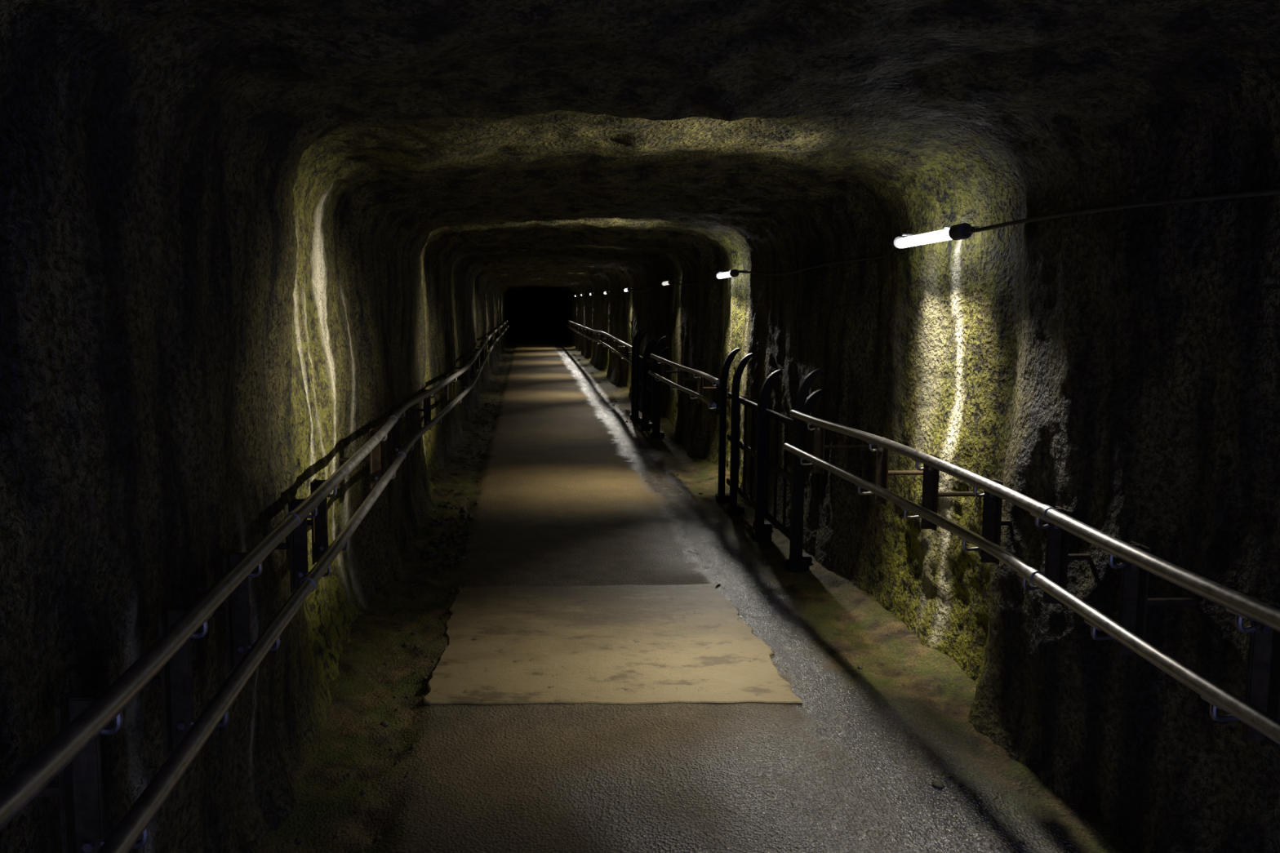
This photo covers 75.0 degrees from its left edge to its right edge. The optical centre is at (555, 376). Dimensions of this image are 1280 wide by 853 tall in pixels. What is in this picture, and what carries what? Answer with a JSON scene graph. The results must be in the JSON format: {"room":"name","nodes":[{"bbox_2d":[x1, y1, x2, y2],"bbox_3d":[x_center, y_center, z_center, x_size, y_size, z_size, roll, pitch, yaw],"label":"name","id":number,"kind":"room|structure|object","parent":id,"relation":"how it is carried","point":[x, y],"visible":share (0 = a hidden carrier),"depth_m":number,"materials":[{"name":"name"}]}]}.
{"room":"underground passage","nodes":[
{"label":"underground passage","id":0,"kind":"room"},
{"bbox_2d":[0,0,512,852],"bbox_3d":[-1.642,-1.375,22.171,0.417,2.475,47.500,0,5,-2],"label":"wall","id":1,"kind":"structure","parent":0,"point":[200,317],"depth_m":2.07,"materials":[{"name":"grey stone"}]},
{"bbox_2d":[0,320,510,852],"bbox_3d":[-1.329,-0.611,15.870,0.470,0.392,34.200,0,5,-2],"label":"handrail","id":2,"kind":"object","parent":1,"relation":"attached to","point":[73,755],"visible":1,"depth_m":1.76,"materials":[{"name":"metal"}]},
{"bbox_2d":[510,291,559,334],"bbox_3d":[-1.156,-3.510,45.856,3.600,3.000,0.400,0,5,-2],"label":"wall","id":3,"kind":"structure","parent":0,"point":[531,313],"depth_m":45.66,"materials":[{"name":"black"}]},
{"bbox_2d":[93,0,1279,293],"bbox_3d":[-0.271,-2.585,22.113,2.944,0.289,47.503,0,5,-2],"label":"ceiling","id":4,"kind":"structure","parent":0,"point":[557,146],"depth_m":2.49,"materials":[{"name":"grey stone"}]},
{"bbox_2d":[252,333,1133,852],"bbox_3d":[-0.227,-0.296,22.214,3.792,0.138,47.300,0,5,-2],"label":"floor","id":5,"kind":"structure","parent":0,"point":[569,491],"depth_m":3.32,"materials":[{"name":"concrete"}]},
{"bbox_2d":[422,583,802,705],"bbox_3d":[0.225,1.305,4.141,1.603,0.038,1.478,0,5,-2],"label":"concrete slab","id":6,"kind":"object","parent":5,"relation":"on","point":[626,644],"visible":0.92,"depth_m":3.95,"materials":[{"name":"beige concrete"}]},
{"bbox_2d":[630,328,669,439],"bbox_3d":[1.224,0.050,10.997,0.254,1.294,1.894,0,5,-4],"label":"gate","id":7,"kind":"object","parent":5,"relation":"on","point":[639,402],"visible":0.99,"depth_m":10.79,"materials":[{"name":"black metal"}]},
{"bbox_2d":[294,399,1024,850],"bbox_3d":[0.110,0.969,8.099,2.304,0.083,12.977,0,5,-2],"label":"gravel","id":8,"kind":"object","parent":5,"relation":"on","point":[450,556],"visible":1,"depth_m":5.53,"materials":[{"name":"gravel"}]},
{"bbox_2d":[715,347,823,572],"bbox_3d":[1.490,0.489,5.973,0.254,1.294,1.894,0,5,-4],"label":"gate","id":9,"kind":"object","parent":5,"relation":"on","point":[798,561],"visible":0.98,"depth_m":5.75,"materials":[{"name":"black metal"}]},
{"bbox_2d":[558,69,1279,852],"bbox_3d":[1.044,-1.367,22.266,0.474,2.443,47.500,0,5,-2],"label":"wall","id":10,"kind":"structure","parent":0,"point":[1118,371],"depth_m":2.78,"materials":[{"name":"grey stone"}]},
{"bbox_2d":[623,287,631,291],"bbox_3d":[1.387,-1.569,15.033,0.236,0.069,0.710,0,5,-2],"label":"lamp","id":11,"kind":"object","parent":10,"relation":"attached to","point":[627,289],"visible":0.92,"depth_m":14.87,"materials":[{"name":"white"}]},
{"bbox_2d":[661,279,681,285],"bbox_3d":[1.549,-1.214,10.751,0.258,0.069,0.710,0,5,-2],"label":"lamp","id":12,"kind":"object","parent":10,"relation":"attached to","point":[668,282],"visible":0.94,"depth_m":10.62,"materials":[{"name":"white plastic"}]},
{"bbox_2d":[662,280,669,285],"bbox_3d":[1.452,-1.212,10.793,0.050,0.055,0.560,0,5,-2],"label":"diffuser","id":13,"kind":"object","parent":12,"relation":"attached to","point":[664,282],"depth_m":10.85,"materials":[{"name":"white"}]},
{"bbox_2d":[715,269,746,279],"bbox_3d":[1.634,-0.930,7.564,0.205,0.069,0.710,0,5,-2],"label":"lamp","id":14,"kind":"object","parent":10,"relation":"attached to","point":[732,273],"visible":0.98,"depth_m":7.45,"materials":[{"name":"white plastic"}]},
{"bbox_2d":[716,271,730,278],"bbox_3d":[1.564,-0.929,7.607,0.050,0.055,0.560,0,5,-2],"label":"diffuser","id":15,"kind":"object","parent":14,"relation":"attached to","point":[724,274],"depth_m":7.64,"materials":[{"name":"white plastic"}]},
{"bbox_2d":[565,319,1279,747],"bbox_3d":[1.185,-0.622,15.957,0.603,0.386,34.201,0,5,-2],"label":"handrail","id":16,"kind":"object","parent":10,"relation":"attached to","point":[1260,711],"visible":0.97,"depth_m":2.35,"materials":[{"name":"metal"}]},
{"bbox_2d":[576,187,1279,297],"bbox_3d":[1.377,-1.527,14.680,0.244,0.141,31.402,0,5,-2],"label":"cable","id":17,"kind":"object","parent":10,"relation":"attached to","point":[1275,191],"visible":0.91,"depth_m":2.64,"materials":[{"name":"rubber"}]},
{"bbox_2d":[889,222,978,248],"bbox_3d":[1.766,-0.632,3.758,0.202,0.069,0.710,0,5,-2],"label":"lamp","id":18,"kind":"object","parent":10,"relation":"attached to","point":[959,231],"visible":0.96,"depth_m":3.67,"materials":[{"name":"white plastic"}]},
{"bbox_2d":[896,228,951,248],"bbox_3d":[1.697,-0.631,3.801,0.050,0.055,0.560,0,5,-2],"label":"diffuser","id":19,"kind":"object","parent":18,"relation":"attached to","point":[942,235],"depth_m":3.78,"materials":[{"name":"white plastic"}]}
]}

